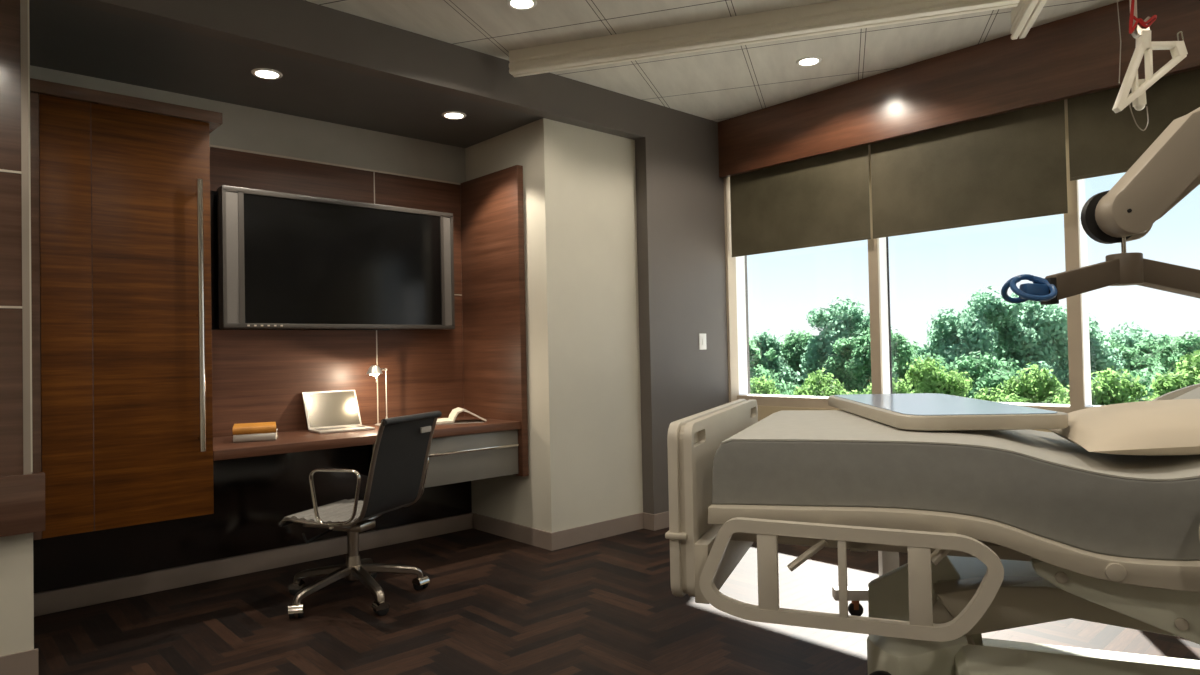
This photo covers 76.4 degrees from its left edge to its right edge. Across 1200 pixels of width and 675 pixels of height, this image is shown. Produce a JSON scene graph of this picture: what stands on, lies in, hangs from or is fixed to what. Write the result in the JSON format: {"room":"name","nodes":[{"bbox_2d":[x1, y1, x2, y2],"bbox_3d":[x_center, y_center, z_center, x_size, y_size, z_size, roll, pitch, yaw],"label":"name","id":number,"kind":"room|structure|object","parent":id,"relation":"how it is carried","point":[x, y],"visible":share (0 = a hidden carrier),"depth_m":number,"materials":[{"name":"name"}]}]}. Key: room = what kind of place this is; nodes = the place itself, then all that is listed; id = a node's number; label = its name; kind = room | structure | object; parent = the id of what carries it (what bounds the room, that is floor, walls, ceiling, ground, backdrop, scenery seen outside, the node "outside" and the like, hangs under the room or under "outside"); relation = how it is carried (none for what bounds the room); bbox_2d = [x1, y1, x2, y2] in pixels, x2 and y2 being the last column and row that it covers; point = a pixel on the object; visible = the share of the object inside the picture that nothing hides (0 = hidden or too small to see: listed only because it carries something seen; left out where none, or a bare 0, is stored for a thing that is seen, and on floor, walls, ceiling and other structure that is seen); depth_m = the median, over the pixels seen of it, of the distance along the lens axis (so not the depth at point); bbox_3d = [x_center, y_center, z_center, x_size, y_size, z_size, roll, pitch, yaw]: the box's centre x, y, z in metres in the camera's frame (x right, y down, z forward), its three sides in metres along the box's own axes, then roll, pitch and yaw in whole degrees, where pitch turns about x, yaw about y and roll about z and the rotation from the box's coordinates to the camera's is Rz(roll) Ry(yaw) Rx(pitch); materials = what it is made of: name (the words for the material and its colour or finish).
{"room":"hospital room","nodes":[
{"label":"hospital room","id":0,"kind":"room"},
{"bbox_2d":[0,0,33,656],"bbox_3d":[-3.369,-0.004,2.215,2.685,2.517,0.844,0,-1,-42],"label":"wall","id":1,"kind":"structure","parent":0,"point":[16,551],"depth_m":2.76,"materials":[{"name":"white paint"}]},
{"bbox_2d":[0,648,38,674],"bbox_3d":[-3.051,1.192,1.880,2.697,0.100,0.012,0,-1,-42],"label":"baseboard","id":2,"kind":"structure","parent":1,"relation":"attached to","point":[25,662],"depth_m":2.75,"materials":[{"name":"brown wood"}]},
{"bbox_2d":[0,0,44,536],"bbox_3d":[-2.614,-0.285,2.298,1.515,1.980,0.066,0,-1,-42],"label":"cladding","id":3,"kind":"object","parent":1,"relation":"attached to","point":[22,491],"visible":1,"depth_m":2.75,"materials":[{"name":"brown wood"}]},
{"bbox_2d":[30,65,471,499],"bbox_3d":[-2.153,-0.163,4.008,6.900,2.850,0.160,0,-1,-42],"label":"wall","id":4,"kind":"structure","parent":0,"point":[243,127],"depth_m":4.37,"materials":[{"name":"grey paint"}]},
{"bbox_2d":[30,78,222,539],"bbox_3d":[-2.153,-0.105,3.409,0.712,1.797,0.688,0,-1,-42],"label":"closet","id":5,"kind":"object","parent":4,"relation":"attached to","point":[122,404],"visible":0.89,"depth_m":3.17,"materials":[{"name":"brown wood"}]},
{"bbox_2d":[33,444,471,592],"bbox_3d":[-1.741,0.863,4.226,2.395,0.586,0.015,0,-1,-42],"label":"wall panel","id":6,"kind":"object","parent":4,"relation":"attached to","point":[252,495],"visible":0.36,"depth_m":4.06,"materials":[{"name":"black wood"}]},
{"bbox_2d":[34,512,472,616],"bbox_3d":[-1.730,1.208,4.212,2.420,0.100,0.032,0,-1,-42],"label":"baseboard","id":7,"kind":"structure","parent":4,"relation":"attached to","point":[67,598],"depth_m":3.99,"materials":[{"name":"wood"}]},
{"bbox_2d":[210,145,463,437],"bbox_3d":[-1.535,-0.247,4.451,1.690,1.535,0.019,0,-1,-42],"label":"panel","id":8,"kind":"object","parent":4,"relation":"attached to","point":[258,376],"visible":0.54,"depth_m":4.43,"materials":[{"name":"brown wood"}]},
{"bbox_2d":[210,185,454,329],"bbox_3d":[-1.538,-0.414,4.359,1.543,0.740,0.130,0,-1,-42],"label":"television","id":9,"kind":"object","parent":8,"relation":"attached to","point":[280,260],"visible":0.99,"depth_m":4.28,"materials":[{"name":"black glass screen"},{"name":"silver metal"},{"name":"grey plastic"}]},
{"bbox_2d":[213,165,528,476],"bbox_3d":[-1.300,-0.093,4.224,1.736,1.862,0.635,0,-1,-42],"label":"desk","id":10,"kind":"object","parent":4,"relation":"attached to","point":[492,209],"visible":0.7,"depth_m":4.67,"materials":[{"name":"brown wood"}]},
{"bbox_2d":[233,429,277,442],"bbox_3d":[-1.734,0.495,3.848,0.190,0.038,0.244,-1,-1,-20],"label":"book","id":11,"kind":"object","parent":10,"relation":"on","point":[261,436],"visible":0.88,"depth_m":3.74,"materials":[{"name":"paper"}]},
{"bbox_2d":[233,422,275,434],"bbox_3d":[-1.742,0.458,3.849,0.195,0.036,0.244,-1,-1,-24],"label":"book","id":12,"kind":"object","parent":11,"relation":"on","point":[262,427],"visible":1,"depth_m":3.75,"materials":[{"name":"paper"}]},
{"bbox_2d":[302,390,374,433],"bbox_3d":[-1.458,0.409,4.247,0.300,0.213,0.310,0,-1,-37],"label":"laptop","id":13,"kind":"object","parent":10,"relation":"on","point":[327,412],"visible":1,"depth_m":4.30,"materials":[{"name":"metal"}]},
{"bbox_2d":[366,365,387,425],"bbox_3d":[-1.257,0.337,4.420,0.136,0.354,0.258,-1,-1,1],"label":"desk lamp","id":14,"kind":"object","parent":10,"relation":"on","point":[374,370],"visible":0.85,"depth_m":4.33,"materials":[{"name":"metal"}]},
{"bbox_2d":[372,429,518,487],"bbox_3d":[-0.914,0.689,4.538,0.649,0.265,0.598,0,-1,-42],"label":"drawer","id":15,"kind":"object","parent":10,"relation":"attached to","point":[470,457],"visible":0.59,"depth_m":4.33,"materials":[{"name":"silver metal"}]},
{"bbox_2d":[436,407,485,424],"bbox_3d":[-0.872,0.468,4.578,0.348,0.082,0.224,-1,-1,-18],"label":"open book","id":16,"kind":"object","parent":10,"relation":"on","point":[452,416],"visible":0.81,"depth_m":4.52,"materials":[{"name":"paper"}]},
{"bbox_2d":[473,513,550,549],"bbox_3d":[-0.556,1.192,4.711,0.012,0.100,0.812,0,-1,-42],"label":"baseboard","id":17,"kind":"structure","parent":4,"relation":"attached to","point":[517,532],"depth_m":4.68,"materials":[{"name":"brown wood"}]},
{"bbox_2d":[29,0,541,147],"bbox_3d":[-2.200,-1.434,3.283,5.860,0.333,0.920,0,-1,-42],"label":"ceiling","id":18,"kind":"structure","parent":0,"point":[65,37],"depth_m":3.72,"materials":[{"name":"paint"}]},
{"bbox_2d":[251,68,282,79],"bbox_3d":[-1.605,-1.270,3.676,0.140,0.007,0.140,0,-1,-42],"label":"recessed light","id":19,"kind":"object","parent":18,"relation":"in","point":[264,73],"visible":1,"depth_m":3.67,"materials":[{"name":"beige glass"}]},
{"bbox_2d":[442,111,465,119],"bbox_3d":[-0.838,-1.274,4.373,0.140,0.007,0.140,0,-1,-42],"label":"recessed light","id":20,"kind":"object","parent":18,"relation":"in","point":[454,115],"visible":1,"depth_m":4.37,"materials":[{"name":"beige glass"}]},
{"bbox_2d":[465,118,642,532],"bbox_3d":[-0.309,-0.017,5.003,0.755,2.517,0.844,0,-1,-42],"label":"wall column","id":21,"kind":"structure","parent":0,"point":[581,258],"depth_m":4.63,"materials":[{"name":"white paint"}]},
{"bbox_2d":[550,512,643,550],"bbox_3d":[0.000,1.180,4.660,0.767,0.100,0.012,0,-1,-42],"label":"baseboard","id":22,"kind":"structure","parent":21,"relation":"attached to","point":[608,528],"depth_m":4.63,"materials":[{"name":"brown wood"}]},
{"bbox_2d":[34,527,1199,674],"bbox_3d":[0.281,1.222,1.343,6.900,0.120,7.300,0,-1,-42],"label":"floor","id":23,"kind":"structure","parent":0,"point":[491,604],"depth_m":3.23,"materials":[{"name":"brown wood"}]},
{"bbox_2d":[278,411,441,618],"bbox_3d":[-1.177,0.799,3.609,0.708,0.871,0.666,-2,-1,20],"label":"office chair","id":24,"kind":"object","parent":23,"relation":"on","point":[399,465],"visible":1,"depth_m":3.52,"materials":[{"name":"metal"}]},
{"bbox_2d":[288,603,303,613],"bbox_3d":[-1.336,1.188,3.354,0.060,0.031,0.062,-1,-1,-15],"label":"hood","id":25,"kind":"object","parent":24,"relation":"attached to","point":[293,608],"depth_m":3.33,"materials":[{"name":"silver metal"}]},
{"bbox_2d":[288,580,305,589],"bbox_3d":[-1.470,1.197,3.695,0.062,0.031,0.060,-1,-1,2],"label":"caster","id":26,"kind":"object","parent":24,"relation":"attached to","point":[297,584],"depth_m":3.67,"materials":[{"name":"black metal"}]},
{"bbox_2d":[371,600,389,610],"bbox_3d":[-0.970,1.181,3.375,0.062,0.031,0.060,0,-1,-39],"label":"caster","id":27,"kind":"object","parent":24,"relation":"attached to","point":[378,605],"depth_m":3.36,"materials":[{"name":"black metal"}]},
{"bbox_2d":[412,575,429,585],"bbox_3d":[-0.877,1.185,3.730,0.062,0.031,0.060,-2,-1,34],"label":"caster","id":28,"kind":"object","parent":24,"relation":"attached to","point":[421,580],"depth_m":3.71,"materials":[{"name":"silver metal"}]},
{"bbox_2d":[665,383,1199,674],"bbox_3d":[1.348,0.512,2.116,2.130,1.284,1.175,-2,-1,21],"label":"hospital bed","id":29,"kind":"object","parent":23,"relation":"on","point":[1065,530],"visible":0.9,"depth_m":1.87,"materials":[{"name":"plastic"}]},
{"bbox_2d":[1047,399,1199,454],"bbox_3d":[1.512,0.227,1.986,0.559,0.126,0.660,-2,-1,20],"label":"pillow","id":30,"kind":"object","parent":29,"relation":"on","point":[1158,427],"visible":0.97,"depth_m":1.82,"materials":[{"name":"fabric"}]},
{"bbox_2d":[828,393,1067,615],"bbox_3d":[1.196,0.690,2.630,0.645,0.953,1.245,-1,-1,5],"label":"table","id":31,"kind":"object","parent":23,"relation":"on","point":[908,411],"visible":0.71,"depth_m":2.23,"materials":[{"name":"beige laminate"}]},
{"bbox_2d":[635,101,749,530],"bbox_3d":[0.384,-0.137,5.566,1.052,2.750,0.952,0,-1,-42],"label":"wall","id":32,"kind":"structure","parent":0,"point":[680,188],"depth_m":5.06,"materials":[{"name":"paint"}]},
{"bbox_2d":[58,0,645,139],"bbox_3d":[-1.908,-1.396,2.962,5.860,0.234,0.096,0,-1,-42],"label":"ceiling soffit","id":33,"kind":"structure","parent":32,"relation":"attached to","point":[299,29],"depth_m":3.69,"materials":[{"name":"beige paint"}]},
{"bbox_2d":[643,513,652,529],"bbox_3d":[0.312,1.177,4.879,0.012,0.100,0.084,0,-1,-42],"label":"baseboard","id":34,"kind":"structure","parent":32,"relation":"attached to","point":[647,518],"depth_m":4.88,"materials":[{"name":"brown wood"}]},
{"bbox_2d":[699,334,706,349],"bbox_3d":[0.705,0.028,5.217,0.072,0.110,0.011,0,-1,-42],"label":"light switch","id":35,"kind":"object","parent":32,"relation":"attached to","point":[702,337],"visible":1,"depth_m":5.21,"materials":[{"name":"white plastic"}]},
{"bbox_2d":[758,406,1050,431],"bbox_3d":[3.123,0.764,3.204,0.190,0.745,6.200,0,-1,-42],"label":"windowsill","id":36,"kind":"structure","parent":32,"relation":"in","point":[763,411],"depth_m":5.18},
{"bbox_2d":[724,144,876,408],"bbox_3d":[1.331,-0.364,5.080,0.195,1.655,1.076,0,-1,-42],"label":"window","id":37,"kind":"structure","parent":36,"relation":"attached to","point":[735,266],"depth_m":5.41,"materials":[{"name":"paint"}]},
{"bbox_2d":[730,145,870,256],"bbox_3d":[1.281,-1.033,5.031,0.044,0.900,1.052,0,-1,-42],"label":"roller blind","id":38,"kind":"object","parent":37,"relation":"attached to","point":[824,199],"visible":0.67,"depth_m":4.98,"materials":[{"name":"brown fabric"}]},
{"bbox_2d":[870,99,1076,412],"bbox_3d":[2.081,-0.394,4.309,0.125,1.655,1.075,0,-1,-42],"label":"window","id":39,"kind":"structure","parent":36,"relation":"attached to","point":[880,245],"depth_m":4.64,"materials":[{"name":"paint"}]},
{"bbox_2d":[870,100,1067,238],"bbox_3d":[1.999,-1.063,4.244,0.044,0.900,1.048,0,-1,-42],"label":"roller blind","id":40,"kind":"object","parent":39,"relation":"attached to","point":[1009,166],"visible":0.66,"depth_m":4.19,"materials":[{"name":"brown fabric"}]},
{"bbox_2d":[1067,103,1097,409],"bbox_3d":[2.806,-0.424,3.513,0.125,1.655,1.080,0,-1,-42],"label":"window","id":41,"kind":"structure","parent":36,"relation":"attached to","point":[1077,189],"depth_m":3.86,"materials":[{"name":"paint"}]},
{"bbox_2d":[718,0,1199,177],"bbox_3d":[2.942,-1.416,3.121,0.045,0.392,6.200,0,-1,-42],"label":"window valance","id":42,"kind":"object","parent":32,"relation":"attached to","point":[1076,55],"depth_m":4.14,"materials":[{"name":"brown wood"}]},
{"bbox_2d":[1067,69,1199,180],"bbox_3d":[2.718,-1.173,3.453,0.044,0.740,1.065,0,-1,-42],"label":"roller blind","id":43,"kind":"object","parent":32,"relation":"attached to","point":[1103,141],"visible":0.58,"depth_m":3.68,"materials":[{"name":"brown fabric"}]},
{"bbox_2d":[305,0,1122,121],"bbox_3d":[0.585,-1.652,0.997,6.900,0.100,6.220,0,-1,-42],"label":"ceiling","id":44,"kind":"structure","parent":0,"point":[717,85],"depth_m":3.96,"materials":[{"name":"tile"}]},
{"bbox_2d":[507,0,536,9],"bbox_3d":[-0.358,-1.533,3.495,0.140,0.007,0.140,0,-1,-42],"label":"recessed light","id":45,"kind":"object","parent":44,"relation":"in","point":[515,4],"visible":1,"depth_m":3.50,"materials":[{"name":"beige glass"}]},
{"bbox_2d":[509,0,1019,76],"bbox_3d":[0.681,-1.493,3.713,2.420,0.120,0.084,-2,-1,18],"label":"rail","id":46,"kind":"object","parent":44,"relation":"attached to","point":[839,15],"visible":1,"depth_m":3.69,"materials":[{"name":"beige metal"}]},
{"bbox_2d":[796,56,821,65],"bbox_3d":[1.174,-1.551,4.283,0.140,0.007,0.140,0,-1,-42],"label":"recessed light","id":47,"kind":"object","parent":44,"relation":"in","point":[811,60],"visible":1,"depth_m":4.28,"materials":[{"name":"beige glass"}]},
{"bbox_2d":[1010,0,1046,39],"bbox_3d":[1.692,-1.527,2.650,0.067,0.134,2.200,-2,-1,18],"label":"rail","id":48,"kind":"object","parent":44,"relation":"attached to","point":[1023,16],"visible":1,"depth_m":3.51,"materials":[{"name":"beige metal"}]},
{"bbox_2d":[1112,0,1187,130],"bbox_3d":[1.867,-1.154,2.618,0.246,0.890,0.091,-1,-1,0],"label":"hanger","id":49,"kind":"object","parent":48,"relation":"hanging from","point":[1141,32],"visible":1,"depth_m":2.58,"materials":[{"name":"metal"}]},
{"bbox_2d":[1001,107,1199,304],"bbox_3d":[1.216,-0.839,1.646,0.737,1.528,0.134,-1,-1,0],"label":"boom","id":50,"kind":"object","parent":44,"relation":"attached to","point":[1168,170],"visible":1,"depth_m":1.59,"materials":[{"name":"beige metal"}]},
{"bbox_2d":[1040,277,1058,304],"bbox_3d":[0.954,-0.098,1.619,0.018,0.056,0.040,-1,-1,0],"label":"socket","id":51,"kind":"object","parent":50,"relation":"attached to","point":[1049,284],"depth_m":1.60,"materials":[{"name":"black plastic"}]},
{"label":"outside","id":52,"kind":"structure","parent":0,"visible":0},
{"bbox_3d":[46.321,10.387,59.913,139.400,0.200,140.000,0,-1,-42],"label":"ground","id":53,"kind":"structure","parent":52,"visible":0},
{"bbox_2d":[750,375,780,394],"bbox_3d":[6.348,5.994,29.888,3.937,9.169,4.053,-2,-1,38],"label":"tree","id":54,"kind":"object","parent":53,"relation":"on","point":[762,386],"visible":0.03,"depth_m":29.62,"materials":[{"name":"green plant"}]},
{"bbox_2d":[751,328,797,389],"bbox_3d":[9.956,5.107,44.735,5.014,11.343,5.276,-1,-1,6],"label":"tree","id":55,"kind":"object","parent":53,"relation":"on","point":[765,341],"visible":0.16,"depth_m":44.47,"materials":[{"name":"green plant"}]},
{"bbox_2d":[749,337,801,394],"bbox_3d":[7.725,5.228,41.376,6.843,11.071,7.485,-1,-1,-20],"label":"tree","id":56,"kind":"object","parent":53,"relation":"on","point":[758,369],"visible":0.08,"depth_m":41.00,"materials":[{"name":"green plant"}]},
{"bbox_2d":[779,329,824,385],"bbox_3d":[12.796,5.104,47.776,6.441,11.344,7.044,-2,-2,45],"label":"tree","id":57,"kind":"object","parent":53,"relation":"on","point":[792,349],"visible":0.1,"depth_m":45.93,"materials":[{"name":"green plant"}]},
{"bbox_2d":[793,368,860,396],"bbox_3d":[9.325,5.907,31.860,4.200,9.292,4.323,-1,-1,-19],"label":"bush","id":58,"kind":"object","parent":53,"relation":"on","point":[822,386],"visible":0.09,"depth_m":31.35,"materials":[{"name":"green plant"}]},
{"bbox_2d":[791,295,869,392],"bbox_3d":[14.072,4.133,44.256,7.121,13.100,6.590,-1,-1,-26],"label":"tree","id":59,"kind":"object","parent":53,"relation":"on","point":[848,320],"visible":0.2,"depth_m":42.73,"materials":[{"name":"green plant"}]},
{"bbox_2d":[861,383,871,393],"bbox_3d":[10.442,5.983,27.871,3.783,8.945,3.675,-2,-1,30],"label":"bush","id":60,"kind":"object","parent":53,"relation":"on","point":[868,386],"visible":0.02,"depth_m":28.06,"materials":[{"name":"green plant"}]},
{"bbox_2d":[825,323,946,393],"bbox_3d":[15.048,4.885,39.822,6.164,11.390,5.636,-1,-1,-22],"label":"tree","id":61,"kind":"object","parent":53,"relation":"on","point":[856,355],"visible":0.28,"depth_m":39.10,"materials":[{"name":"green plant"}]},
{"bbox_2d":[893,340,934,364],"bbox_3d":[19.571,5.418,50.284,8.365,10.525,7.648,-2,-1,38],"label":"tree","id":62,"kind":"object","parent":53,"relation":"on","point":[913,344],"visible":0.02,"depth_m":49.60,"materials":[{"name":"green plant"}]},
{"bbox_2d":[914,333,937,357],"bbox_3d":[21.744,4.887,47.663,5.936,11.397,5.641,-2,-1,27],"label":"tree","id":63,"kind":"object","parent":53,"relation":"on","point":[921,349],"visible":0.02,"depth_m":47.82,"materials":[{"name":"green plant"}]},
{"bbox_2d":[892,356,973,397],"bbox_3d":[10.392,5.455,23.952,3.350,9.857,3.255,-1,-1,-10],"label":"bush","id":64,"kind":"object","parent":53,"relation":"on","point":[928,378],"visible":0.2,"depth_m":23.67,"materials":[{"name":"green plant"}]},
{"bbox_2d":[939,351,1021,397],"bbox_3d":[14.501,5.470,30.288,6.164,9.890,5.636,-2,-1,43],"label":"tree","id":65,"kind":"object","parent":53,"relation":"on","point":[984,372],"visible":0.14,"depth_m":29.53,"materials":[{"name":"green plant"}]},
{"bbox_2d":[925,286,1057,379],"bbox_3d":[21.201,3.831,41.508,7.121,13.300,6.590,-2,-1,16],"label":"tree","id":66,"kind":"object","parent":53,"relation":"on","point":[952,336],"visible":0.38,"depth_m":41.09,"materials":[{"name":"green plant"}]},
{"bbox_2d":[974,362,1069,403],"bbox_3d":[14.961,5.580,26.053,4.200,9.492,4.323,-1,-1,-17],"label":"bush","id":67,"kind":"object","parent":53,"relation":"on","point":[1032,387],"visible":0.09,"depth_m":25.84,"materials":[{"name":"green plant"}]},
{"bbox_2d":[982,292,1126,393],"bbox_3d":[25.302,3.723,43.846,6.937,13.431,7.496,-1,-1,3],"label":"tree","id":68,"kind":"object","parent":53,"relation":"on","point":[1050,321],"visible":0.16,"depth_m":41.53,"materials":[{"name":"green plant"}]},
{"bbox_2d":[1056,313,1123,381],"bbox_3d":[28.452,4.334,45.066,6.266,12.124,5.955,-1,-1,-21],"label":"tree","id":69,"kind":"object","parent":53,"relation":"on","point":[1104,335],"visible":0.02,"depth_m":44.82,"materials":[{"name":"green plant"}]},
{"bbox_2d":[1042,365,1149,405],"bbox_3d":[16.167,5.564,23.910,4.323,9.392,4.200,-2,-1,21],"label":"bush","id":70,"kind":"object","parent":53,"relation":"on","point":[1108,391],"visible":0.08,"depth_m":23.64,"materials":[{"name":"green plant"}]},
{"bbox_2d":[1102,333,1149,376],"bbox_3d":[40.191,4.989,59.600,10.566,10.860,9.661,-2,-1,24],"label":"tree","id":71,"kind":"object","parent":53,"relation":"on","point":[1126,352],"visible":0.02,"depth_m":58.15,"materials":[{"name":"green plant"}]},
{"bbox_2d":[1091,366,1174,402],"bbox_3d":[19.794,5.605,26.214,6.441,9.244,7.044,-1,-1,-9],"label":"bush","id":72,"kind":"object","parent":53,"relation":"on","point":[1147,381],"visible":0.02,"depth_m":26.63,"materials":[{"name":"green plant"}]},
{"bbox_2d":[1106,321,1173,358],"bbox_3d":[44.071,5.293,64.253,9.712,13.295,10.494,-1,-1,-5],"label":"tree","id":73,"kind":"object","parent":53,"relation":"on","point":[1125,337],"visible":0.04,"depth_m":63.22,"materials":[{"name":"green plant"}]},
{"bbox_2d":[1116,334,1181,375],"bbox_3d":[42.817,5.352,58.916,10.063,11.175,11.007,-1,-1,-1],"label":"tree","id":74,"kind":"object","parent":53,"relation":"on","point":[1142,360],"visible":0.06,"depth_m":57.40,"materials":[{"name":"green plant"}]},
{"bbox_2d":[1123,330,1199,381],"bbox_3d":[36.465,4.930,48.075,9.686,10.706,8.856,-2,-1,32],"label":"tree","id":75,"kind":"object","parent":53,"relation":"on","point":[1168,355],"visible":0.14,"depth_m":47.63,"materials":[{"name":"green plant"}]},
{"bbox_2d":[1144,350,1199,400],"bbox_3d":[18.810,5.242,23.634,4.462,9.916,4.593,-1,-1,9],"label":"bush","id":76,"kind":"object","parent":53,"relation":"on","point":[1188,373],"visible":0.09,"depth_m":23.52,"materials":[{"name":"green plant"}]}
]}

